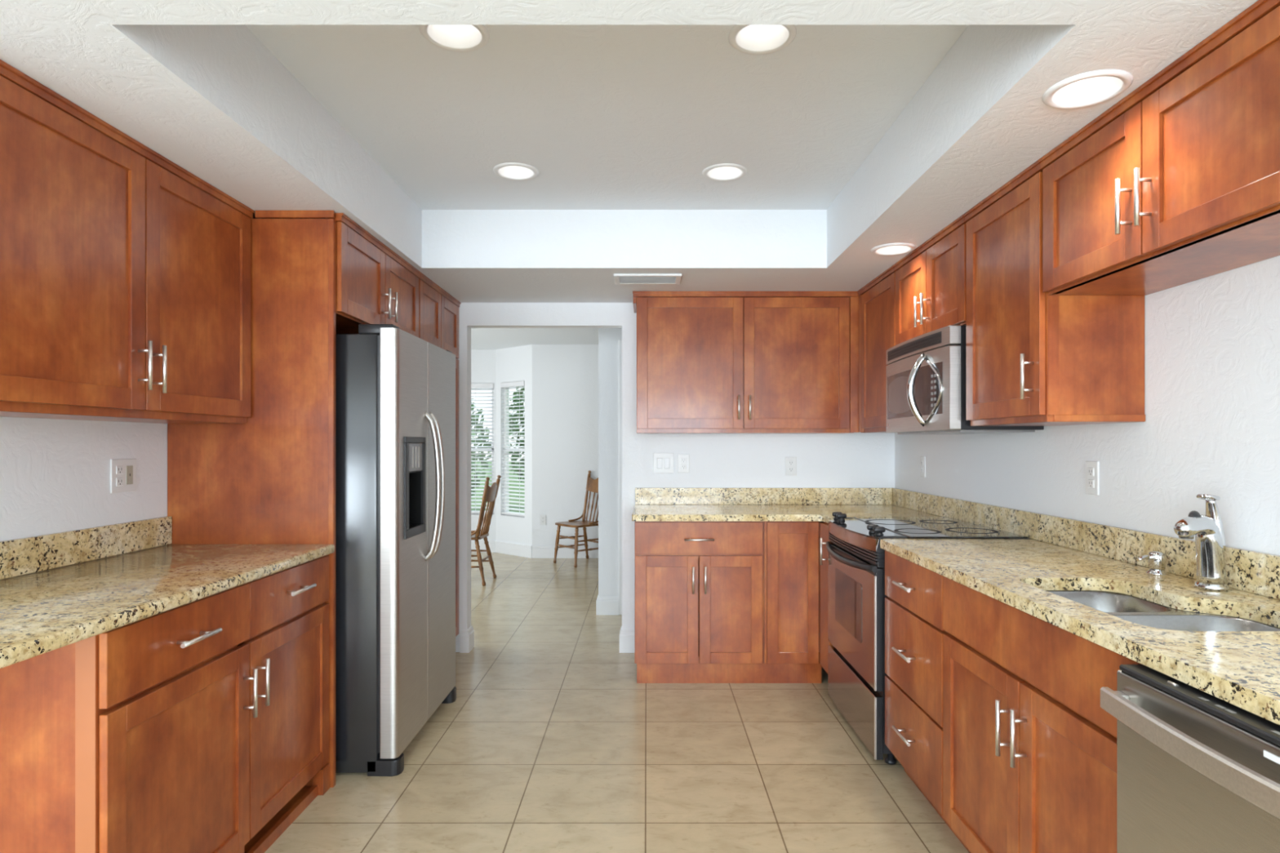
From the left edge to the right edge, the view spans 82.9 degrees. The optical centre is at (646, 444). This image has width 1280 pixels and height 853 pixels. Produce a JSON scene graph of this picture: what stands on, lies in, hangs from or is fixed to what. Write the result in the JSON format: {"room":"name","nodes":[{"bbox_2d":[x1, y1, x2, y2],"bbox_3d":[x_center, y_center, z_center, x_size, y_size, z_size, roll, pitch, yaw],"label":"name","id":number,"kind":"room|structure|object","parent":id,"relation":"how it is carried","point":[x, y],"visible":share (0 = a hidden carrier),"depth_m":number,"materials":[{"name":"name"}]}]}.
{"room":"kitchen","nodes":[
{"label":"kitchen","id":0,"kind":"room"},
{"bbox_2d":[0,416,167,541],"bbox_3d":[-1.890,-0.040,2.683,0.120,2.700,3.965,0,0,0],"label":"wall","id":1,"kind":"structure","parent":0,"point":[55,473],"depth_m":2.31,"materials":[{"name":"white paint"}]},
{"bbox_2d":[0,515,172,579],"bbox_3d":[-1.818,0.327,1.740,0.020,0.104,2.040,0,0,0],"label":"backsplash","id":2,"kind":"structure","parent":1,"relation":"attached to","point":[22,556],"depth_m":2.31,"materials":[{"name":"stone"}]},
{"bbox_2d":[110,458,136,493],"bbox_3d":[-1.825,0.110,2.530,0.008,0.117,0.122,0,0,0],"label":"wall outlet","id":3,"kind":"object","parent":1,"relation":"attached to","point":[122,471],"visible":1,"depth_m":2.52,"materials":[{"name":"white plastic"}]},
{"bbox_2d":[115,465,123,474],"bbox_3d":[-1.823,0.089,2.506,0.004,0.029,0.032,0,0,0],"label":"socket","id":4,"kind":"object","parent":3,"relation":"attached to","point":[119,468],"depth_m":2.50,"materials":[{"name":"white plastic"}]},
{"bbox_2d":[115,477,123,486],"bbox_3d":[-1.823,0.131,2.506,0.004,0.029,0.032,0,0,0],"label":"socket","id":5,"kind":"object","parent":3,"relation":"attached to","point":[119,481],"depth_m":2.50,"materials":[{"name":"white plastic"}]},
{"bbox_2d":[0,59,254,423],"bbox_3d":[-1.645,-0.483,2.164,0.366,0.811,1.188,0,0,0],"label":"upper cabinet","id":6,"kind":"object","parent":1,"relation":"attached to","point":[125,273],"visible":1,"depth_m":2.04,"materials":[{"name":"brown wood"}]},
{"bbox_2d":[330,213,421,337],"bbox_3d":[-1.480,-0.697,3.267,0.688,0.384,0.966,0,0,0],"label":"upper cabinet","id":7,"kind":"object","parent":1,"relation":"attached to","point":[375,285],"visible":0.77,"depth_m":3.11,"materials":[{"name":"brown wood"}]},
{"bbox_2d":[471,349,496,541],"bbox_3d":[-3.012,-0.040,8.840,2.376,2.700,0.120,0,0,0],"label":"wall","id":8,"kind":"structure","parent":0,"point":[483,362],"depth_m":8.78,"materials":[{"name":"white paint"}]},
{"bbox_2d":[471,389,493,514],"bbox_3d":[-2.400,0.058,8.855,1.100,1.595,0.050,0,0,0],"label":"window","id":9,"kind":"structure","parent":8,"relation":"in","point":[492,448],"depth_m":8.83,"materials":[{"name":"white paint"}]},
{"bbox_2d":[471,383,493,513],"bbox_3d":[-2.400,0.052,8.799,1.090,1.576,0.054,0,0,0],"label":"window blind","id":10,"kind":"object","parent":9,"relation":"attached to","point":[475,387],"visible":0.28,"depth_m":8.79,"materials":[{"name":"white plastic"}]},
{"bbox_2d":[471,541,495,552],"bbox_3d":[-2.937,1.241,8.772,2.226,0.138,0.016,0,0,0],"label":"baseboard","id":11,"kind":"structure","parent":8,"relation":"attached to","point":[491,544],"depth_m":8.76,"materials":[{"name":"white paint"}]},
{"bbox_2d":[496,344,532,546],"bbox_3d":[-1.530,-0.040,8.600,0.679,2.700,0.120,0,0,42],"label":"wall","id":12,"kind":"structure","parent":0,"point":[513,364],"depth_m":8.56,"materials":[{"name":"white paint"}]},
{"bbox_2d":[494,540,532,558],"bbox_3d":[-1.575,1.241,8.549,0.687,0.138,0.016,0,0,42],"label":"baseboard","id":13,"kind":"structure","parent":12,"relation":"attached to","point":[511,548],"depth_m":8.53,"materials":[{"name":"white paint"}]},
{"bbox_2d":[504,387,524,516],"bbox_3d":[-1.536,0.058,8.625,0.448,1.595,0.050,0,0,42],"label":"window","id":14,"kind":"structure","parent":12,"relation":"in","point":[507,390],"depth_m":8.74,"materials":[{"name":"white paint"}]},
{"bbox_2d":[500,381,524,515],"bbox_3d":[-1.573,0.052,8.583,0.438,1.576,0.054,0,0,42],"label":"window blind","id":15,"kind":"object","parent":14,"relation":"attached to","point":[517,384],"visible":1,"depth_m":8.58,"materials":[{"name":"white plastic"}]},
{"bbox_2d":[471,328,598,349],"bbox_3d":[-0.500,-1.268,6.832,7.400,0.244,4.335,0,0,0],"label":"ceiling","id":16,"kind":"structure","parent":0,"point":[481,338],"depth_m":7.79,"materials":[{"name":"white paint"}]},
{"bbox_2d":[532,344,598,546],"bbox_3d":[0.942,-0.040,8.405,4.516,2.700,0.150,0,0,0],"label":"wall","id":17,"kind":"structure","parent":0,"point":[565,377],"depth_m":8.33,"materials":[{"name":"white paint"}]},
{"bbox_2d":[539,514,546,524],"bbox_3d":[-1.190,0.870,8.325,0.072,0.117,0.008,0,0,0],"label":"wall outlet","id":18,"kind":"object","parent":17,"relation":"attached to","point":[542,517],"visible":1,"depth_m":8.32,"materials":[{"name":"white plastic"}]},
{"bbox_2d":[531,546,598,558],"bbox_3d":[0.867,1.241,8.322,4.366,0.138,0.016,0,0,0],"label":"baseboard","id":19,"kind":"structure","parent":17,"relation":"attached to","point":[537,552],"depth_m":8.31,"materials":[{"name":"white paint"}]},
{"bbox_2d":[245,25,968,209],"bbox_3d":[-0.112,-1.288,2.599,2.047,0.205,2.123,0,0,0],"label":"ceiling","id":20,"kind":"structure","parent":0,"point":[607,117],"depth_m":2.54,"materials":[{"name":"white paint"}]},
{"bbox_2d":[418,25,489,52],"bbox_3d":[-0.552,-1.232,2.085,0.196,0.109,0.196,0,0,0],"label":"recessed light","id":21,"kind":"object","parent":20,"relation":"in","point":[457,38],"visible":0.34,"depth_m":2.14,"materials":[{"name":"white paint"}]},
{"bbox_2d":[493,162,538,180],"bbox_3d":[-0.566,-1.232,3.145,0.196,0.109,0.196,0,0,0],"label":"recessed light","id":22,"kind":"object","parent":20,"relation":"in","point":[508,171],"visible":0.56,"depth_m":3.20,"materials":[{"name":"white paint"}]},
{"bbox_2d":[702,163,747,181],"bbox_3d":[0.342,-1.232,3.154,0.196,0.109,0.196,0,0,0],"label":"recessed light","id":23,"kind":"object","parent":20,"relation":"in","point":[723,171],"visible":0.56,"depth_m":3.21,"materials":[{"name":"white paint"}]},
{"bbox_2d":[728,25,796,54],"bbox_3d":[0.336,-1.232,2.100,0.196,0.109,0.196,0,0,0],"label":"recessed light","id":24,"kind":"object","parent":20,"relation":"in","point":[747,39],"visible":0.51,"depth_m":2.16,"materials":[{"name":"white paint"}]},
{"bbox_2d":[598,328,622,596],"bbox_3d":[0.415,0.010,5.628,1.569,2.600,0.125,0,0,0],"label":"wall","id":25,"kind":"structure","parent":0,"point":[608,338],"depth_m":5.57,"materials":[{"name":"white paint"}]},
{"bbox_2d":[595,595,618,614],"bbox_3d":[-0.298,1.241,5.620,0.173,0.138,0.141,0,0,0],"label":"baseboard","id":26,"kind":"structure","parent":25,"relation":"attached to","point":[604,605],"depth_m":5.55,"materials":[{"name":"white paint"}]},
{"bbox_2d":[618,339,622,614],"bbox_3d":[0.294,0.255,5.556,1.012,2.110,0.017,0,0,0],"label":"trim","id":27,"kind":"structure","parent":25,"relation":"attached to","point":[620,340],"depth_m":5.55,"materials":[{"name":"white paint"}]},
{"bbox_2d":[264,552,968,852],"bbox_3d":[-0.975,1.370,3.075,8.350,0.120,12.450,0,0,0],"label":"floor","id":28,"kind":"structure","parent":0,"point":[549,741],"depth_m":2.96,"materials":[{"name":"beige tile"}]},
{"bbox_2d":[0,555,329,852],"bbox_3d":[-1.495,0.863,2.184,0.660,0.894,1.148,0,0,0],"label":"base cabinet","id":29,"kind":"object","parent":28,"relation":"on","point":[201,726],"visible":0.97,"depth_m":1.88,"materials":[{"name":"brown wood"}]},
{"bbox_2d":[0,544,334,668],"bbox_3d":[-1.506,0.398,1.740,0.643,0.035,2.040,0,0,0],"label":"countertop","id":30,"kind":"structure","parent":29,"relation":"on","point":[46,611],"depth_m":1.93,"materials":[{"name":"stone"}]},
{"bbox_2d":[167,210,335,787],"bbox_3d":[-1.509,0.210,2.768,0.638,2.199,0.031,0,0,0],"label":"panel","id":31,"kind":"object","parent":28,"relation":"on","point":[269,478],"visible":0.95,"depth_m":2.76,"materials":[{"name":"brown wood"}]},
{"bbox_2d":[335,324,456,776],"bbox_3d":[-1.336,0.417,3.296,0.847,1.785,0.892,0,0,0],"label":"refrigerator","id":32,"kind":"object","parent":28,"relation":"on","point":[395,388],"visible":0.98,"depth_m":2.86,"materials":[{"name":"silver metal"}]},
{"bbox_2d":[418,272,461,636],"bbox_3d":[-1.480,0.210,4.151,0.688,2.199,0.798,0,0,0],"label":"pantry cabinet","id":33,"kind":"object","parent":28,"relation":"on","point":[438,310],"visible":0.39,"depth_m":4.27,"materials":[{"name":"brown wood"}]},
{"bbox_2d":[471,475,501,586],"bbox_3d":[-1.694,0.808,6.903,0.524,1.010,0.444,0,0,3],"label":"dining chair","id":34,"kind":"object","parent":28,"relation":"on","point":[490,493],"visible":0.71,"depth_m":6.82,"materials":[{"name":"brown wood"}]},
{"bbox_2d":[553,470,598,567],"bbox_3d":[-0.697,0.808,7.997,0.524,1.010,0.444,0,0,-41],"label":"dining chair","id":35,"kind":"object","parent":28,"relation":"on","point":[592,485],"visible":0.64,"depth_m":8.04,"materials":[{"name":"brown wood"}]},
{"bbox_2d":[634,521,764,683],"bbox_3d":[0.288,0.863,4.215,0.704,0.894,0.660,0,0,0],"label":"base cabinet","id":36,"kind":"object","parent":28,"relation":"on","point":[699,586],"visible":0.95,"depth_m":3.93,"materials":[{"name":"brown wood"}]},
{"bbox_2d":[631,504,940,523],"bbox_3d":[0.742,0.398,4.129,1.640,0.035,0.858,0,0,0],"label":"countertop","id":37,"kind":"structure","parent":36,"relation":"on","point":[641,513],"depth_m":3.99,"materials":[{"name":"stone"}]},
{"bbox_2d":[763,521,821,683],"bbox_3d":[0.800,0.863,4.235,0.320,0.894,0.620,0,0,0],"label":"base cabinet","id":38,"kind":"object","parent":28,"relation":"on","point":[791,548],"visible":0.88,"depth_m":3.93,"materials":[{"name":"brown wood"}]},
{"bbox_2d":[819,521,833,674],"bbox_3d":[1.208,0.863,3.817,0.620,0.894,0.227,0,0,0],"label":"base cabinet","id":39,"kind":"object","parent":28,"relation":"on","point":[824,642],"visible":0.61,"depth_m":3.80,"materials":[{"name":"brown wood"}]},
{"bbox_2d":[884,550,967,849],"bbox_3d":[1.228,0.863,2.621,0.625,0.894,0.568,0,0,0],"label":"base cabinet","id":40,"kind":"object","parent":28,"relation":"on","point":[914,631],"visible":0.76,"depth_m":2.58,"materials":[{"name":"brown wood"}]},
{"bbox_2d":[826,511,1027,764],"bbox_3d":[1.202,0.825,3.312,0.672,0.970,0.792,0,0,0],"label":"range","id":41,"kind":"object","parent":28,"relation":"on","point":[856,557],"visible":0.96,"depth_m":3.17,"materials":[{"name":"silver metal"}]},
{"bbox_2d":[827,516,1027,538],"bbox_3d":[1.212,0.378,3.312,0.651,0.013,0.792,0,0,0],"label":"cooktop","id":42,"kind":"object","parent":41,"relation":"in","point":[896,527],"depth_m":3.19,"materials":[{"name":"black glass"}]},
{"bbox_2d":[942,575,1142,852],"bbox_3d":[1.228,0.863,1.869,0.625,0.894,0.933,0,0,0],"label":"base cabinet","id":43,"kind":"object","parent":28,"relation":"on","point":[1029,744],"visible":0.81,"depth_m":1.83,"materials":[{"name":"brown wood"}]},
{"bbox_2d":[880,538,1279,724],"bbox_3d":[1.248,0.398,1.816,0.627,0.035,2.192,0,0,0],"label":"countertop","id":44,"kind":"structure","parent":43,"relation":"on","point":[1240,668],"depth_m":1.77,"materials":[{"name":"stone"}]},
{"bbox_2d":[1136,551,1168,575],"bbox_3d":[1.464,0.346,2.111,0.110,0.066,0.054,0,0,-7],"label":"soap dispenser","id":45,"kind":"object","parent":44,"relation":"on","point":[1157,559],"visible":1,"depth_m":2.10,"materials":[{"name":"silver metal"}]},
{"bbox_2d":[1045,590,1279,631],"bbox_3d":[1.232,0.506,1.762,0.440,0.180,0.631,0,0,0],"label":"sink","id":46,"kind":"object","parent":44,"relation":"in","point":[1130,608],"visible":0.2,"depth_m":1.76,"materials":[{"name":"metal"}]},
{"bbox_2d":[1173,493,1229,591],"bbox_3d":[1.422,0.255,1.871,0.220,0.250,0.074,0,0,-28],"label":"faucet","id":47,"kind":"object","parent":44,"relation":"on","point":[1208,530],"visible":1,"depth_m":1.87,"materials":[{"name":"silver metal"}]},
{"bbox_2d":[1100,664,1279,852],"bbox_3d":[1.198,0.864,1.091,0.685,0.892,0.610,0,0,0],"label":"dishwasher","id":48,"kind":"object","parent":28,"relation":"on","point":[1198,771],"visible":1,"depth_m":1.20,"materials":[{"name":"silver metal"}]},
{"bbox_2d":[0,0,1257,302],"bbox_3d":[-1.718,-1.140,0.780,6.564,0.500,7.560,0,0,0],"label":"ceiling","id":49,"kind":"structure","parent":0,"point":[188,81],"depth_m":2.14,"materials":[{"name":"white paint"}]},
{"bbox_2d":[613,273,681,284],"bbox_3d":[0.007,-0.883,3.885,0.358,0.014,0.210,0,0,0],"label":"ceiling vent","id":50,"kind":"object","parent":49,"relation":"in","point":[620,278],"visible":1,"depth_m":3.85,"materials":[{"name":"white plastic"}]},
{"bbox_2d":[871,243,915,255],"bbox_3d":[1.125,-0.936,3.300,0.196,0.109,0.196,0,0,0],"label":"recessed light","id":51,"kind":"object","parent":49,"relation":"in","point":[891,249],"visible":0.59,"depth_m":3.35,"materials":[{"name":"white paint"}]},
{"bbox_2d":[1041,69,1133,109],"bbox_3d":[1.105,-0.936,1.818,0.196,0.109,0.196,0,0,0],"label":"recessed light","id":52,"kind":"object","parent":49,"relation":"in","point":[1088,89],"visible":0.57,"depth_m":1.86,"materials":[{"name":"white paint"}]},
{"bbox_2d":[455,302,894,652],"bbox_3d":[-0.500,-0.040,4.612,7.400,2.700,0.105,0,0,0],"label":"wall","id":53,"kind":"structure","parent":0,"point":[851,460],"depth_m":4.56,"materials":[{"name":"white paint"}]},
{"bbox_2d":[459,626,474,653],"bbox_3d":[-1.143,1.241,4.612,0.059,0.138,0.137,0,0,0],"label":"baseboard","id":54,"kind":"structure","parent":53,"relation":"attached to","point":[466,637],"depth_m":4.54,"materials":[{"name":"white paint"}]},
{"bbox_2d":[619,626,634,653],"bbox_3d":[-0.116,1.241,4.612,0.108,0.138,0.137,0,0,0],"label":"baseboard","id":55,"kind":"structure","parent":53,"relation":"attached to","point":[626,637],"depth_m":4.54,"materials":[{"name":"white paint"}]},
{"bbox_2d":[653,453,673,473],"bbox_3d":[0.107,0.120,4.555,0.130,0.130,0.009,0,0,0],"label":"light switch","id":56,"kind":"object","parent":53,"relation":"attached to","point":[663,463],"visible":1,"depth_m":4.55,"materials":[{"name":"white plastic"}]},
{"bbox_2d":[677,453,688,472],"bbox_3d":[0.234,0.122,4.555,0.072,0.117,0.008,0,0,0],"label":"wall outlet","id":57,"kind":"object","parent":53,"relation":"attached to","point":[682,459],"visible":1,"depth_m":4.55,"materials":[{"name":"white plastic"}]},
{"bbox_2d":[680,457,686,462],"bbox_3d":[0.234,0.102,4.553,0.032,0.029,0.004,0,0,0],"label":"socket","id":58,"kind":"object","parent":57,"relation":"attached to","point":[682,460],"depth_m":4.55,"materials":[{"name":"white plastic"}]},
{"bbox_2d":[680,464,686,469],"bbox_3d":[0.234,0.142,4.553,0.032,0.029,0.004,0,0,0],"label":"socket","id":59,"kind":"object","parent":57,"relation":"attached to","point":[682,466],"depth_m":4.55,"materials":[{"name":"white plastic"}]},
{"bbox_2d":[632,291,858,433],"bbox_3d":[0.580,-0.477,4.369,1.320,0.823,0.378,0,0,0],"label":"upper cabinet","id":60,"kind":"object","parent":53,"relation":"attached to","point":[708,362],"visible":1,"depth_m":4.23,"materials":[{"name":"brown wood"}]},
{"bbox_2d":[635,488,892,504],"bbox_3d":[0.735,0.327,4.548,1.610,0.104,0.020,0,0,0],"label":"backsplash","id":61,"kind":"structure","parent":53,"relation":"attached to","point":[642,495],"depth_m":4.54,"materials":[{"name":"stone"}]},
{"bbox_2d":[785,457,796,475],"bbox_3d":[0.910,0.139,4.555,0.072,0.117,0.008,0,0,0],"label":"wall outlet","id":62,"kind":"object","parent":53,"relation":"attached to","point":[790,462],"visible":1,"depth_m":4.55,"materials":[{"name":"white plastic"}]},
{"bbox_2d":[788,460,793,465],"bbox_3d":[0.910,0.118,4.553,0.032,0.029,0.004,0,0,0],"label":"socket","id":63,"kind":"object","parent":62,"relation":"attached to","point":[790,462],"depth_m":4.55,"materials":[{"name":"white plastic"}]},
{"bbox_2d":[788,466,793,471],"bbox_3d":[0.910,0.160,4.553,0.032,0.029,0.004,0,0,0],"label":"socket","id":64,"kind":"object","parent":62,"relation":"attached to","point":[790,468],"depth_m":4.55,"materials":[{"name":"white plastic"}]},
{"bbox_2d":[894,255,1279,555],"bbox_3d":[1.639,-0.040,0.833,0.150,2.700,7.665,0,0,0],"label":"wall","id":65,"kind":"structure","parent":0,"point":[1211,424],"depth_m":2.13,"materials":[{"name":"white paint"}]},
{"bbox_2d":[857,265,895,432],"bbox_3d":[1.393,-0.477,3.917,0.336,0.823,0.635,0,0,0],"label":"upper cabinet","id":66,"kind":"object","parent":65,"relation":"attached to","point":[877,299],"visible":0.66,"depth_m":3.93,"materials":[{"name":"brown wood"}]},
{"bbox_2d":[920,456,925,477],"bbox_3d":[1.559,0.127,4.090,0.008,0.117,0.072,0,0,0],"label":"wall outlet","id":67,"kind":"object","parent":65,"relation":"attached to","point":[922,459],"visible":1,"depth_m":4.08,"materials":[{"name":"white plastic"}]},
{"bbox_2d":[893,215,966,345],"bbox_3d":[1.378,-0.680,3.202,0.366,0.417,0.792,0,0,0],"label":"upper cabinet","id":68,"kind":"object","parent":65,"relation":"attached to","point":[931,280],"visible":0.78,"depth_m":3.13,"materials":[{"name":"brown wood"}]},
{"bbox_2d":[885,325,1044,434],"bbox_3d":[1.328,-0.257,3.216,0.465,0.418,0.756,0,0,0],"label":"microwave","id":69,"kind":"object","parent":68,"relation":"attached to","point":[926,374],"visible":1,"depth_m":3.00,"materials":[{"name":"silver metal"}]},
{"bbox_2d":[962,160,1145,426],"bbox_3d":[1.378,-0.479,2.533,0.366,0.819,0.542,0,0,0],"label":"upper cabinet","id":70,"kind":"object","parent":65,"relation":"attached to","point":[1034,357],"visible":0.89,"depth_m":2.31,"materials":[{"name":"brown wood"}]},
{"bbox_2d":[892,488,1279,599],"bbox_3d":[1.552,0.327,2.639,0.020,0.104,3.838,0,0,0],"label":"backsplash","id":71,"kind":"structure","parent":65,"relation":"attached to","point":[1247,571],"depth_m":2.44,"materials":[{"name":"stone"}]},
{"bbox_2d":[1085,461,1098,495],"bbox_3d":[1.559,0.118,2.535,0.008,0.117,0.072,0,0,0],"label":"wall outlet","id":72,"kind":"object","parent":65,"relation":"attached to","point":[1091,467],"visible":1,"depth_m":2.53,"materials":[{"name":"white plastic"}]},
{"bbox_2d":[1088,467,1093,475],"bbox_3d":[1.557,0.098,2.535,0.004,0.029,0.032,0,0,0],"label":"socket","id":73,"kind":"object","parent":72,"relation":"attached to","point":[1091,470],"depth_m":2.53,"materials":[{"name":"white plastic"}]},
{"bbox_2d":[1088,479,1093,488],"bbox_3d":[1.557,0.139,2.535,0.004,0.029,0.032,0,0,0],"label":"socket","id":74,"kind":"object","parent":72,"relation":"attached to","point":[1091,482],"depth_m":2.53,"materials":[{"name":"white plastic"}]},
{"bbox_2d":[1038,0,1279,295],"bbox_3d":[1.378,-0.677,1.800,0.366,0.424,0.924,0,0,0],"label":"upper cabinet","id":75,"kind":"object","parent":65,"relation":"attached to","point":[1176,183],"visible":1,"depth_m":1.73,"materials":[{"name":"brown wood"}]},
{"label":"outside","id":76,"kind":"structure","parent":0,"visible":0},
{"bbox_2d":[471,462,524,512],"bbox_3d":[0.000,1.510,34.650,60.000,0.100,50.700,0,0,0],"label":"lawn","id":77,"kind":"structure","parent":76,"point":[489,466],"depth_m":23.36,"materials":[{"name":"green plant"}]},
{"bbox_2d":[471,398,492,496],"bbox_3d":[-3.874,0.173,13.492,2.051,2.579,2.066,0,0,0],"label":"shrub","id":78,"kind":"object","parent":77,"relation":"on","point":[472,405],"visible":0.06,"depth_m":13.49,"materials":[{"name":"green plant"}]},
{"bbox_2d":[509,386,524,483],"bbox_3d":[-2.575,-0.187,17.482,1.663,3.298,1.653,0,0,0],"label":"shrub","id":79,"kind":"object","parent":77,"relation":"on","point":[523,388],"visible":0.12,"depth_m":17.27,"materials":[{"name":"green plant"}]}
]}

